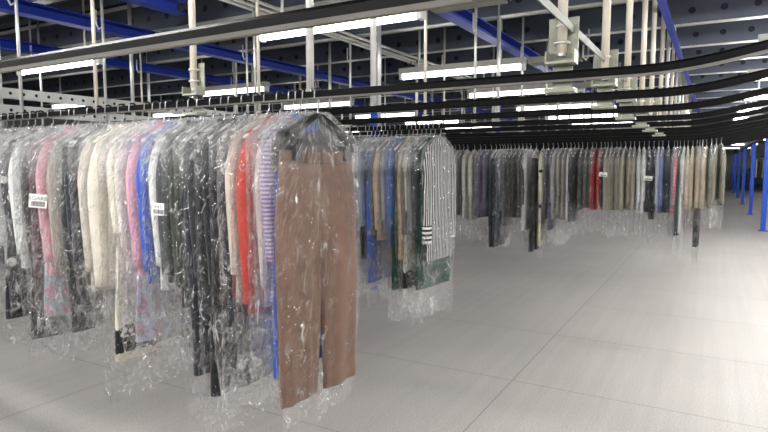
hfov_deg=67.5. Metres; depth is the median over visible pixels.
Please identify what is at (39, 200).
jacket
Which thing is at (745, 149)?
post
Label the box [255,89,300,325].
blouse
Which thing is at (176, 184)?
jacket
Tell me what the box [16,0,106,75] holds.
lamp
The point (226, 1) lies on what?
conduit pipe
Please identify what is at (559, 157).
blouse
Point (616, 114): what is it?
lamp
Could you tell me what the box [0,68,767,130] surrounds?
rail
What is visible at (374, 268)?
trousers
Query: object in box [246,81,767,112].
ceiling purlin
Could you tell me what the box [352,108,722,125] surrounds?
ceiling purlin
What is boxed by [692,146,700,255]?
trousers
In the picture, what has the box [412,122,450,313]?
dress
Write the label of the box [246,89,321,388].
blouse
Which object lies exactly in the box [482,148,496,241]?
jacket
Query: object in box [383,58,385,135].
support pole
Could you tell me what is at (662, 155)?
shirt
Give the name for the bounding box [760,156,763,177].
shirt
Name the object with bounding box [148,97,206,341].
jacket
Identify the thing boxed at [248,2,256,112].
support pole
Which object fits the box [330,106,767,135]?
rail
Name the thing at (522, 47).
support pole
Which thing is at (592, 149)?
jacket
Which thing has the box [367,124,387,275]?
jacket
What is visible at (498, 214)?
coat
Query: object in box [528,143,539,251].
trousers
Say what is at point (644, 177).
shirt
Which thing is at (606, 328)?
floor
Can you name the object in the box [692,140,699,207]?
jacket
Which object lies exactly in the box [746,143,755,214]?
post
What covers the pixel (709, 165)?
jacket
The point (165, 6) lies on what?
beam
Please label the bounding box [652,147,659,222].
shirt
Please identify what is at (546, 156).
jacket
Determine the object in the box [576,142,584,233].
jacket
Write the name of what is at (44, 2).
ceiling purlin
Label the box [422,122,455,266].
shirt
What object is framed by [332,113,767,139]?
rail
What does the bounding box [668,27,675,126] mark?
support pole
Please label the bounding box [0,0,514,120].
beam
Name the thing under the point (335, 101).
lamp
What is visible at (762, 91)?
rail
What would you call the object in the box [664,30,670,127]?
support pole
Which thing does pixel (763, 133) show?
rail
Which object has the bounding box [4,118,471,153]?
wall
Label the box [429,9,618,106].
beam
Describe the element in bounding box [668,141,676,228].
shirt
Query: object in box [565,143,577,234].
shirt
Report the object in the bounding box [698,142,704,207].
jacket
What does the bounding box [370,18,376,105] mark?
support pole
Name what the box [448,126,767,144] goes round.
rail
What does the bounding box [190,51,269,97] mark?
lamp
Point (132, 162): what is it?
shirt
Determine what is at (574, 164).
jacket
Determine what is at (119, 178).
blouse
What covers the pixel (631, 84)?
support pole
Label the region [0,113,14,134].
jacket
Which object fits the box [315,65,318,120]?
support pole
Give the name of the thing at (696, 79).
ceiling purlin
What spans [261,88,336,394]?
dress
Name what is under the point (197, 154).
jacket
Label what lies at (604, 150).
jacket
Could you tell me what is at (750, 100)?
lamp
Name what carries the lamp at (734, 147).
hanging from the ceiling
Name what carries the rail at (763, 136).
hanging from the support pole
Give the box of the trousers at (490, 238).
[488,146,498,246]
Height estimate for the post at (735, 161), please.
2.140 m
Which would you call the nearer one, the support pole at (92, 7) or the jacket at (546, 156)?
the support pole at (92, 7)
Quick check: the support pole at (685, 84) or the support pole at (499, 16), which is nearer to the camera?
the support pole at (499, 16)
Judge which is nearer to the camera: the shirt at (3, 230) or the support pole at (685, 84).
the shirt at (3, 230)
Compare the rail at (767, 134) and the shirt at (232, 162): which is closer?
the shirt at (232, 162)
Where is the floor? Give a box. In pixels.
[0,188,767,431]
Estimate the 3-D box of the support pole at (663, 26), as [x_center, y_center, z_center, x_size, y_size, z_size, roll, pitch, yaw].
[2.148,-1.189,4.445,0.090,1.136,0.060,3,6,30]
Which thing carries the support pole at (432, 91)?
hanging from the ceiling
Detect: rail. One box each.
[0,0,495,73]
[0,39,767,121]
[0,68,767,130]
[319,87,767,124]
[325,99,767,131]
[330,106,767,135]
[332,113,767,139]
[445,118,767,139]
[446,122,767,142]
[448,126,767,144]
[449,128,767,145]
[452,131,767,147]
[453,133,767,148]
[453,134,767,149]
[454,136,767,150]
[470,137,767,151]
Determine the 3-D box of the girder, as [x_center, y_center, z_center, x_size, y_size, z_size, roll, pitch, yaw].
[12.548,-2.550,19.744,0.140,0.312,40.000,3,6,30]
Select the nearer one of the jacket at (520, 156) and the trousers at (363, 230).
the trousers at (363, 230)
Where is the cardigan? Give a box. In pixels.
[229,90,282,356]
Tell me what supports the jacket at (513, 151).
hanging from the rail at (762, 130)
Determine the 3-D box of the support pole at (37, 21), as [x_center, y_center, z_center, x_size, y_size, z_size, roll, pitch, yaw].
[-3.183,-1.296,5.294,0.028,1.073,0.063,3,6,30]
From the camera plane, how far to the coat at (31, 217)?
2.98 m
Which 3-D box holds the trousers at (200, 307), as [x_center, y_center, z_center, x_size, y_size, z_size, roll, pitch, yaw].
[-0.696,0.179,2.561,0.112,1.410,0.550,3,6,33]
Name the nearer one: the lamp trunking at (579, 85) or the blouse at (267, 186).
the blouse at (267, 186)
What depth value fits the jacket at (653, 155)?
6.59 m
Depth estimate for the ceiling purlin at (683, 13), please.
5.58 m
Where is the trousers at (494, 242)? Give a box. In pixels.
[492,146,504,247]
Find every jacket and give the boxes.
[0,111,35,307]
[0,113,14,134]
[28,107,79,328]
[57,105,112,347]
[72,103,124,326]
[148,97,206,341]
[160,96,216,337]
[179,94,243,360]
[210,92,269,413]
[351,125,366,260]
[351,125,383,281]
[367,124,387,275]
[397,123,417,234]
[404,122,430,242]
[407,122,433,259]
[457,149,468,233]
[472,148,485,237]
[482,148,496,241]
[501,144,513,233]
[506,144,517,234]
[509,144,520,225]
[517,144,524,225]
[521,143,527,215]
[541,145,550,231]
[559,148,568,239]
[570,142,583,221]
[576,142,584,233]
[581,142,589,211]
[586,142,593,228]
[588,144,598,229]
[595,144,606,229]
[598,144,605,206]
[601,144,609,226]
[606,149,613,218]
[609,142,618,228]
[614,142,623,223]
[618,142,628,229]
[625,141,631,208]
[629,141,636,215]
[644,141,650,239]
[648,141,655,223]
[661,141,670,222]
[669,141,678,207]
[683,140,689,223]
[688,148,694,210]
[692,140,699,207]
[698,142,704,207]
[700,139,708,221]
[704,139,712,211]
[710,138,717,206]
[716,138,725,204]
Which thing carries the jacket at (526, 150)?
hanging from the rail at (762, 130)
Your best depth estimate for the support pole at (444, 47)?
5.33 m
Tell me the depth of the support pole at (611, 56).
2.27 m
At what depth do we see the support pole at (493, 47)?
6.35 m
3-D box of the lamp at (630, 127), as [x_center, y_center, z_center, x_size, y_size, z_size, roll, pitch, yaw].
[5.931,-2.364,14.318,1.220,0.540,0.090,3,6,30]
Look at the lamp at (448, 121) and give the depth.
11.45 m
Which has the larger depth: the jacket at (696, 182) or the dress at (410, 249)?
the jacket at (696, 182)
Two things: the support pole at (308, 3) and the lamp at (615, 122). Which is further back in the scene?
the lamp at (615, 122)
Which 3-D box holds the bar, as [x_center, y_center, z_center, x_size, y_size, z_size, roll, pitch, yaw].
[0.726,-0.598,2.018,0.004,0.025,2.500,3,6,30]
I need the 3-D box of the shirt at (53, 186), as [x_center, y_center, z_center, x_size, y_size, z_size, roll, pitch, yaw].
[-1.516,0.024,3.021,0.123,1.188,0.566,3,6,32]
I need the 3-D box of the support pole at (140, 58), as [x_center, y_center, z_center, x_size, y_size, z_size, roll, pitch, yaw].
[-2.369,-1.321,5.575,0.028,1.073,0.063,3,6,30]
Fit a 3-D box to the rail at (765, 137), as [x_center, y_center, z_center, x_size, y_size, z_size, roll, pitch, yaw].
[2.865,-1.456,10.494,10.406,0.532,0.022,3,6,30]
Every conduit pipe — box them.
[220,0,461,78]
[232,0,467,78]
[248,0,473,77]
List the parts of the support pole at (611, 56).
bracket plate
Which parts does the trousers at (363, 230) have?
leg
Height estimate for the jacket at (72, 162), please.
1.257 m
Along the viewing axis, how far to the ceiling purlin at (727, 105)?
11.15 m
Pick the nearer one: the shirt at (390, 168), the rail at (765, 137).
the shirt at (390, 168)
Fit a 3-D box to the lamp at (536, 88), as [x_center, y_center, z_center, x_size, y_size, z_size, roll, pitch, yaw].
[1.565,-1.694,6.764,1.220,0.540,0.090,3,6,30]
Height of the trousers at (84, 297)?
1.254 m
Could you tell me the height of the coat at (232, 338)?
1.425 m
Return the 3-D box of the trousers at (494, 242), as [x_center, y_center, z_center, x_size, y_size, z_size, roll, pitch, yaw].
[1.548,-0.266,7.712,0.087,1.437,0.550,3,6,28]
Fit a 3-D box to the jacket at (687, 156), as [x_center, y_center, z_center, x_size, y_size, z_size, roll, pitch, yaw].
[3.468,-0.381,6.592,0.088,1.011,0.552,2,6,26]
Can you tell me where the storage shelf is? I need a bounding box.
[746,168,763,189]
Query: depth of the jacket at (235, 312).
2.26 m
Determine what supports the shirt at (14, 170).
hanging from the rail at (758, 48)
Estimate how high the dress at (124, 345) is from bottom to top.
1.406 m
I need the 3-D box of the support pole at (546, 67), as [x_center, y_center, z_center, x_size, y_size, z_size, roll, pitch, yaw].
[1.540,-1.311,5.459,0.028,1.073,0.063,3,6,30]
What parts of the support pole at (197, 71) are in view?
bracket plate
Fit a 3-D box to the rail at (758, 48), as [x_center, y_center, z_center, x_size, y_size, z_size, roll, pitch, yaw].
[-1.501,-0.786,2.941,10.406,0.532,0.022,3,6,30]
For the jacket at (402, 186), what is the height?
1.150 m
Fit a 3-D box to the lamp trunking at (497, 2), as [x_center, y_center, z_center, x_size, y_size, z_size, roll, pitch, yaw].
[0.469,-1.389,3.081,0.477,0.517,0.140,3,6,30]
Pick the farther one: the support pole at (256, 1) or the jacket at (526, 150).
the jacket at (526, 150)
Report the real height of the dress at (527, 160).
1.351 m
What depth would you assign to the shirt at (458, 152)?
7.86 m
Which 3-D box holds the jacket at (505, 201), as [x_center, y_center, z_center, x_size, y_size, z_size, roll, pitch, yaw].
[1.676,-0.363,7.629,0.093,1.229,0.552,4,6,35]
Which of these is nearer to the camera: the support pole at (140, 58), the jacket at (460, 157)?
the support pole at (140, 58)
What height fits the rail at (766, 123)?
0.532 m
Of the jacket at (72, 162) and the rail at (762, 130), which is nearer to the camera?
the jacket at (72, 162)
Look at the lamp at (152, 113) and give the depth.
9.84 m
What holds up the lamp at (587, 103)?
hanging from the ceiling
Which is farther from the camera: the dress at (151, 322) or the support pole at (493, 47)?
the support pole at (493, 47)
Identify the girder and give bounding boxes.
[734,139,763,154]
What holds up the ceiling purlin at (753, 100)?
attached to the ceiling
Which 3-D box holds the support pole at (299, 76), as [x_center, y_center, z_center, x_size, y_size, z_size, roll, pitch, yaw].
[-1.118,-1.509,7.695,0.031,1.073,0.030,3,6,30]
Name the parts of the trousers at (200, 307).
leg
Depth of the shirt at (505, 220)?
7.51 m
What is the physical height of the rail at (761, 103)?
0.532 m
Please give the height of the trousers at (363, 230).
1.256 m
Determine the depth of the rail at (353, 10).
1.23 m
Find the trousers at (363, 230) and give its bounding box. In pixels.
[355,125,382,292]
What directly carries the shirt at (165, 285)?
hanging from the rail at (758, 48)
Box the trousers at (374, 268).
[366,124,394,301]
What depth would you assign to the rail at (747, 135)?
7.49 m
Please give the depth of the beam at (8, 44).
6.24 m
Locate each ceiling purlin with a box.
[0,0,63,15]
[0,0,350,59]
[2,0,640,83]
[2,0,767,98]
[43,18,767,105]
[90,42,767,108]
[135,58,767,113]
[170,72,767,116]
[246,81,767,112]
[317,98,764,120]
[325,89,755,117]
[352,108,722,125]
[699,102,749,108]
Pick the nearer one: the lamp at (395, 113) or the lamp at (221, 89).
the lamp at (221, 89)
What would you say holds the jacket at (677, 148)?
hanging from the rail at (762, 130)
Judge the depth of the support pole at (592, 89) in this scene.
7.64 m
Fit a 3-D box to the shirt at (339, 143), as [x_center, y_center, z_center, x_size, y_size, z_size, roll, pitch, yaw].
[-0.311,-0.131,4.512,0.098,1.143,0.554,3,6,27]
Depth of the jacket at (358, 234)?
4.25 m
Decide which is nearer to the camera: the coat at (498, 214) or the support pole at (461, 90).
the support pole at (461, 90)
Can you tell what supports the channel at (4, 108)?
attached to the support pole at (1, 99)
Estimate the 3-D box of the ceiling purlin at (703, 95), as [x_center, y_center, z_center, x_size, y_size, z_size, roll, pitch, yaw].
[3.397,-2.189,10.759,17.000,0.228,0.151,3,6,30]
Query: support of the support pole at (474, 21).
hanging from the ceiling
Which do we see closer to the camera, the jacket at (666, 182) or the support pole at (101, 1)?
the support pole at (101, 1)
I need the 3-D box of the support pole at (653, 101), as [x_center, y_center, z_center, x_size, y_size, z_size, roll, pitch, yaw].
[1.799,-1.136,3.841,0.090,1.136,0.060,3,6,30]
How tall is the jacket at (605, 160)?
1.177 m
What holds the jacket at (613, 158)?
hanging from the rail at (762, 130)
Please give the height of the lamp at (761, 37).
0.540 m
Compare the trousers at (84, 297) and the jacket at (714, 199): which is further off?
the jacket at (714, 199)
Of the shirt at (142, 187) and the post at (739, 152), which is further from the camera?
the post at (739, 152)
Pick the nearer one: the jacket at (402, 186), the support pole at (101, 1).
the support pole at (101, 1)
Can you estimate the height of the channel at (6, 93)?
0.080 m
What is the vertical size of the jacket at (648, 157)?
1.266 m
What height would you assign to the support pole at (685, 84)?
1.073 m
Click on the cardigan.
(252, 294)
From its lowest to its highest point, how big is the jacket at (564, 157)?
1.321 m
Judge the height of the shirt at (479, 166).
1.296 m
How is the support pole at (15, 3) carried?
hanging from the ceiling
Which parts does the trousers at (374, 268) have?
leg, leg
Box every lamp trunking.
[430,0,510,13]
[528,17,589,65]
[573,56,620,88]
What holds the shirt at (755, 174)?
hanging from the rail
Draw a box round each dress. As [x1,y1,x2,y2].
[0,110,43,333]
[20,108,112,349]
[97,101,191,395]
[115,100,191,378]
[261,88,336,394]
[388,123,413,317]
[398,123,436,308]
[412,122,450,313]
[521,148,536,237]
[537,143,545,247]
[547,145,555,239]
[673,141,681,247]
[676,140,685,250]
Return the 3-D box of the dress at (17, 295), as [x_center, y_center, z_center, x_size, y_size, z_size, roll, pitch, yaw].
[-1.906,0.055,3.250,0.125,1.286,0.557,3,6,34]
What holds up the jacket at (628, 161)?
hanging from the rail at (762, 130)
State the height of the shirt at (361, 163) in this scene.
1.219 m
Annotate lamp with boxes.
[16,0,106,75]
[50,76,107,108]
[151,95,205,116]
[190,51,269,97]
[260,0,426,42]
[282,83,354,109]
[354,98,414,118]
[399,19,526,80]
[404,109,460,124]
[467,73,552,97]
[515,94,596,110]
[547,113,618,119]
[571,122,631,124]
[596,127,644,129]
[723,146,749,148]
[732,102,761,120]
[736,100,767,111]
[740,80,767,100]
[747,68,767,79]
[758,33,767,41]
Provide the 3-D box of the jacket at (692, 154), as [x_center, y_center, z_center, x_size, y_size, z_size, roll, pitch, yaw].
[3.509,-0.382,6.568,0.096,1.003,0.549,3,6,34]
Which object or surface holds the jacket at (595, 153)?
hanging from the rail at (762, 130)
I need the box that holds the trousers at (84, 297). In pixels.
[48,105,115,349]
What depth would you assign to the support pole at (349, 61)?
5.03 m
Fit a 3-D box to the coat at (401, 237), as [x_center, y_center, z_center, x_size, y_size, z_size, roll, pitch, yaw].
[0.206,-0.078,4.218,0.093,1.196,0.550,2,6,26]
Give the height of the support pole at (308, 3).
1.073 m
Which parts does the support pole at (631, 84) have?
bracket plate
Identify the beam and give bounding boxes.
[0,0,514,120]
[0,37,433,115]
[120,0,185,15]
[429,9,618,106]
[657,0,699,112]
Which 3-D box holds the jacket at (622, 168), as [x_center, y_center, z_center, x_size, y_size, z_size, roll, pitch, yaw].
[2.893,-0.316,6.930,0.084,1.199,0.548,3,6,32]
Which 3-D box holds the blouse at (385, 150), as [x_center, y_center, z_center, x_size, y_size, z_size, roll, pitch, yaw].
[0.089,-0.097,4.284,0.092,1.170,0.558,3,6,29]
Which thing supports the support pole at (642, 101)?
hanging from the ceiling
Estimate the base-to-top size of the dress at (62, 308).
1.309 m
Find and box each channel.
[0,87,366,131]
[0,104,369,136]
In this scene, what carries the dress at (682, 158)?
hanging from the rail at (762, 130)
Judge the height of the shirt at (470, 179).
1.267 m
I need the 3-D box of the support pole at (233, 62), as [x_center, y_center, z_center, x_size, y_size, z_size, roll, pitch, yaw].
[-1.746,-1.417,6.654,0.028,1.073,0.063,3,6,30]
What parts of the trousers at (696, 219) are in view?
leg, leg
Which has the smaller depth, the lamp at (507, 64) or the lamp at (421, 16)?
the lamp at (421, 16)
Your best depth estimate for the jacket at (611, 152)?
6.80 m
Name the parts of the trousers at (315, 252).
leg, leg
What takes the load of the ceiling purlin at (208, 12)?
attached to the ceiling
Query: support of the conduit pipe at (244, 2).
attached to the ceiling purlin at (392, 79)
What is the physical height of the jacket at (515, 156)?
1.242 m
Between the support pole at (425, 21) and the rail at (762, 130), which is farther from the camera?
the rail at (762, 130)
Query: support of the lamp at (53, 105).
hanging from the ceiling
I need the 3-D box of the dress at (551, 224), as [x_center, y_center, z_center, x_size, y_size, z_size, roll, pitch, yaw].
[2.151,-0.278,7.362,0.082,1.350,0.552,2,6,25]
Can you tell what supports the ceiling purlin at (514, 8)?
attached to the ceiling
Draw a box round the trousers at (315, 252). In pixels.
[269,87,358,413]
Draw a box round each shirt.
[0,111,35,297]
[2,109,53,267]
[43,106,107,331]
[80,103,135,312]
[119,100,177,334]
[127,99,187,350]
[140,98,193,338]
[218,91,272,407]
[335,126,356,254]
[354,125,377,285]
[371,124,393,275]
[384,124,401,291]
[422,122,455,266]
[454,149,464,236]
[461,145,470,239]
[467,148,479,225]
[475,148,487,233]
[500,144,511,244]
[549,145,559,241]
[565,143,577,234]
[565,149,572,229]
[635,141,640,231]
[639,141,652,212]
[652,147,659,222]
[657,141,664,219]
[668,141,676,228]
[754,156,756,177]
[757,156,759,177]
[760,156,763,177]
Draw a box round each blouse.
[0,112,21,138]
[106,101,165,302]
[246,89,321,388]
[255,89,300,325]
[352,125,388,294]
[377,124,396,262]
[495,144,505,210]
[554,143,564,244]
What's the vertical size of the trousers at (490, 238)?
1.455 m
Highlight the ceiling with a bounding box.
[0,0,767,143]
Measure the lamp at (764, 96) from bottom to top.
0.540 m
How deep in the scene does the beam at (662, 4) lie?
4.42 m
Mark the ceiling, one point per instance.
(7, 22)
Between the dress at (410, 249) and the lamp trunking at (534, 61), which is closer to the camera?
the dress at (410, 249)
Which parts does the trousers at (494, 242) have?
leg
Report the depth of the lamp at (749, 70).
5.57 m
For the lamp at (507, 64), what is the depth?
5.24 m
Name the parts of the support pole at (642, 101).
bracket plate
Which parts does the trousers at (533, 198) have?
leg, leg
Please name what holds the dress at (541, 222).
hanging from the rail at (762, 130)
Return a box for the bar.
[537,0,626,81]
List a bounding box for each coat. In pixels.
[13,108,112,351]
[197,93,278,420]
[395,123,413,259]
[494,144,507,248]
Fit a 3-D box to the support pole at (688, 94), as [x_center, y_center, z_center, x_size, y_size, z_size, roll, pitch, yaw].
[4.293,-1.550,8.154,0.031,1.073,0.030,3,6,30]
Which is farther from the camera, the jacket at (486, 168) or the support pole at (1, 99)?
the jacket at (486, 168)
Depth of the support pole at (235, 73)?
5.70 m
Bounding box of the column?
[370,112,381,289]
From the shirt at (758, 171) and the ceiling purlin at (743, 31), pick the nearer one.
the ceiling purlin at (743, 31)
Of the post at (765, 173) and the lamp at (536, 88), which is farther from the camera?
the post at (765, 173)
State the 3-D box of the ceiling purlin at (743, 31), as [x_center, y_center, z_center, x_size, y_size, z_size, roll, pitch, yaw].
[0.952,-1.814,6.529,17.000,0.228,0.151,3,6,30]
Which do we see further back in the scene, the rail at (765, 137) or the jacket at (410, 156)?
the rail at (765, 137)
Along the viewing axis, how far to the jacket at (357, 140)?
4.35 m
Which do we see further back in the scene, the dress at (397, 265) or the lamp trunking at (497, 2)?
the dress at (397, 265)
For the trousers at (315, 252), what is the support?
hanging from the rail at (758, 48)
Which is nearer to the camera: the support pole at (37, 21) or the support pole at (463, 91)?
the support pole at (37, 21)
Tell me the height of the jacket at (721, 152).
1.059 m
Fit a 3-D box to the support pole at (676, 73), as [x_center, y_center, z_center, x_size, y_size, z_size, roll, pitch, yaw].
[3.071,-1.362,6.039,0.031,1.073,0.030,3,6,30]
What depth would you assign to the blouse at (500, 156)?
7.51 m
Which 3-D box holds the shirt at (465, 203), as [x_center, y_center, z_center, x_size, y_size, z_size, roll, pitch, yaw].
[1.150,-0.316,7.938,0.084,1.378,0.554,2,6,24]
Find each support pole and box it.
[0,54,4,127]
[7,0,25,114]
[36,20,43,124]
[90,0,99,108]
[95,0,108,121]
[127,3,135,119]
[136,53,143,115]
[146,52,150,116]
[182,0,206,115]
[231,62,235,112]
[232,62,237,113]
[242,37,248,112]
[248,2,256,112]
[253,0,262,112]
[299,76,301,109]
[305,0,313,91]
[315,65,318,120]
[328,41,331,132]
[347,36,351,126]
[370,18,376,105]
[377,25,380,125]
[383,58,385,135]
[415,55,417,134]
[422,12,427,115]
[431,91,432,133]
[442,26,445,133]
[460,89,462,122]
[463,91,464,132]
[472,8,476,122]
[491,47,494,132]
[496,5,500,126]
[519,16,523,131]
[522,94,524,131]
[544,0,578,94]
[544,41,548,130]
[555,94,558,130]
[590,0,618,109]
[590,88,593,129]
[615,0,637,119]
[632,0,650,127]
[642,0,658,131]
[652,17,665,136]
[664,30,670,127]
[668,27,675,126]
[673,55,678,126]
[677,72,681,126]
[680,72,684,126]
[683,80,686,126]
[685,94,688,126]
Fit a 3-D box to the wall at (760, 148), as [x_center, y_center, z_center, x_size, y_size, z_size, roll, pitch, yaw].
[20.678,-3.369,38.778,27.000,2.860,0.100,3,6,30]
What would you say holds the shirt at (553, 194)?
hanging from the rail at (762, 130)
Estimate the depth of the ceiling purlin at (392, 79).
7.31 m
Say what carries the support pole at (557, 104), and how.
hanging from the ceiling purlin at (743, 31)
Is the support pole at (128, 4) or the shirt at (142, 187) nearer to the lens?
the shirt at (142, 187)
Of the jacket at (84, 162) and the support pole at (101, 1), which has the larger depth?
the support pole at (101, 1)
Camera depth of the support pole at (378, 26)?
4.25 m
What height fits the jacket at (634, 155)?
1.147 m
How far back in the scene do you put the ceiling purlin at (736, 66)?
7.00 m
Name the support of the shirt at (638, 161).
hanging from the rail at (762, 130)
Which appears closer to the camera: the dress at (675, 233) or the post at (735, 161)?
the dress at (675, 233)
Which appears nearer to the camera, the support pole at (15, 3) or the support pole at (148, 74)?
the support pole at (15, 3)
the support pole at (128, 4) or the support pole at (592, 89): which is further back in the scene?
the support pole at (592, 89)
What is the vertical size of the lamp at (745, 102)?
0.540 m
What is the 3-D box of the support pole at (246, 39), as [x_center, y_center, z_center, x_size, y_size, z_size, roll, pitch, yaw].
[-1.179,-1.261,4.892,0.028,1.073,0.063,3,6,30]
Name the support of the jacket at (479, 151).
hanging from the rail at (762, 130)
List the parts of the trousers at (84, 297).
leg, leg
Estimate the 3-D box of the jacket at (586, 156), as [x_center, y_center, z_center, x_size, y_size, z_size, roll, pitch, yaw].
[2.513,-0.351,7.147,0.085,1.168,0.550,2,6,24]
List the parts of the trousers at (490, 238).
leg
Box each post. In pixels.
[730,154,733,189]
[733,153,736,192]
[735,151,740,197]
[741,148,746,203]
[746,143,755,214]
[758,138,767,231]
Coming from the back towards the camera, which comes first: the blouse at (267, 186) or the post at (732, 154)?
the post at (732, 154)
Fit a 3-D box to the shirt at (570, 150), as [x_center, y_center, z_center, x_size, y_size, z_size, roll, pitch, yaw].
[2.342,-0.347,7.246,0.083,1.193,0.549,3,6,26]
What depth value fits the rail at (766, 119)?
5.21 m
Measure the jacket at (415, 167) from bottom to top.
1.133 m
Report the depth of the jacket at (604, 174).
6.86 m
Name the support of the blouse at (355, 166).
hanging from the rail at (761, 103)
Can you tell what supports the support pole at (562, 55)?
hanging from the ceiling
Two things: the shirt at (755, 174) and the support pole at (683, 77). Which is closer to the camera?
the support pole at (683, 77)
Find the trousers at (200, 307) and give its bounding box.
[175,95,267,410]
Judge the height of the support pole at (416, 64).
1.073 m
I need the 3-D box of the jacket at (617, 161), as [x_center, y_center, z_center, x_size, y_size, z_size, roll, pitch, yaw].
[2.846,-0.322,6.957,0.097,1.193,0.547,4,6,35]
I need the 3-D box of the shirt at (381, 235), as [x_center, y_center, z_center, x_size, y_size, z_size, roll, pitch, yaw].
[0.054,-0.106,4.304,0.092,1.152,0.551,3,6,33]
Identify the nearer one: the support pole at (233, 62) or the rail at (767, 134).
the support pole at (233, 62)
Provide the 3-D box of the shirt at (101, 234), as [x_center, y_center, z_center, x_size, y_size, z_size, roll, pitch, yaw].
[-1.226,0.013,2.853,0.130,1.131,0.546,4,6,36]
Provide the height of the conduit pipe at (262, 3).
0.053 m
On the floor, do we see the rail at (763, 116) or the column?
the column
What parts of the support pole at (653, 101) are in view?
bracket plate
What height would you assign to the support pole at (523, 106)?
1.073 m
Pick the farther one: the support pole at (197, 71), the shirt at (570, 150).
the shirt at (570, 150)
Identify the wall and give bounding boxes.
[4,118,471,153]
[534,144,764,187]
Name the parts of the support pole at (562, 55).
bracket plate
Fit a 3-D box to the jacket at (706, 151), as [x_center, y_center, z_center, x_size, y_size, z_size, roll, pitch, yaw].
[3.625,-0.385,6.501,0.090,0.996,0.564,4,6,37]
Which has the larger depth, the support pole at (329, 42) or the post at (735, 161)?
the post at (735, 161)
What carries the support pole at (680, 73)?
hanging from the ceiling

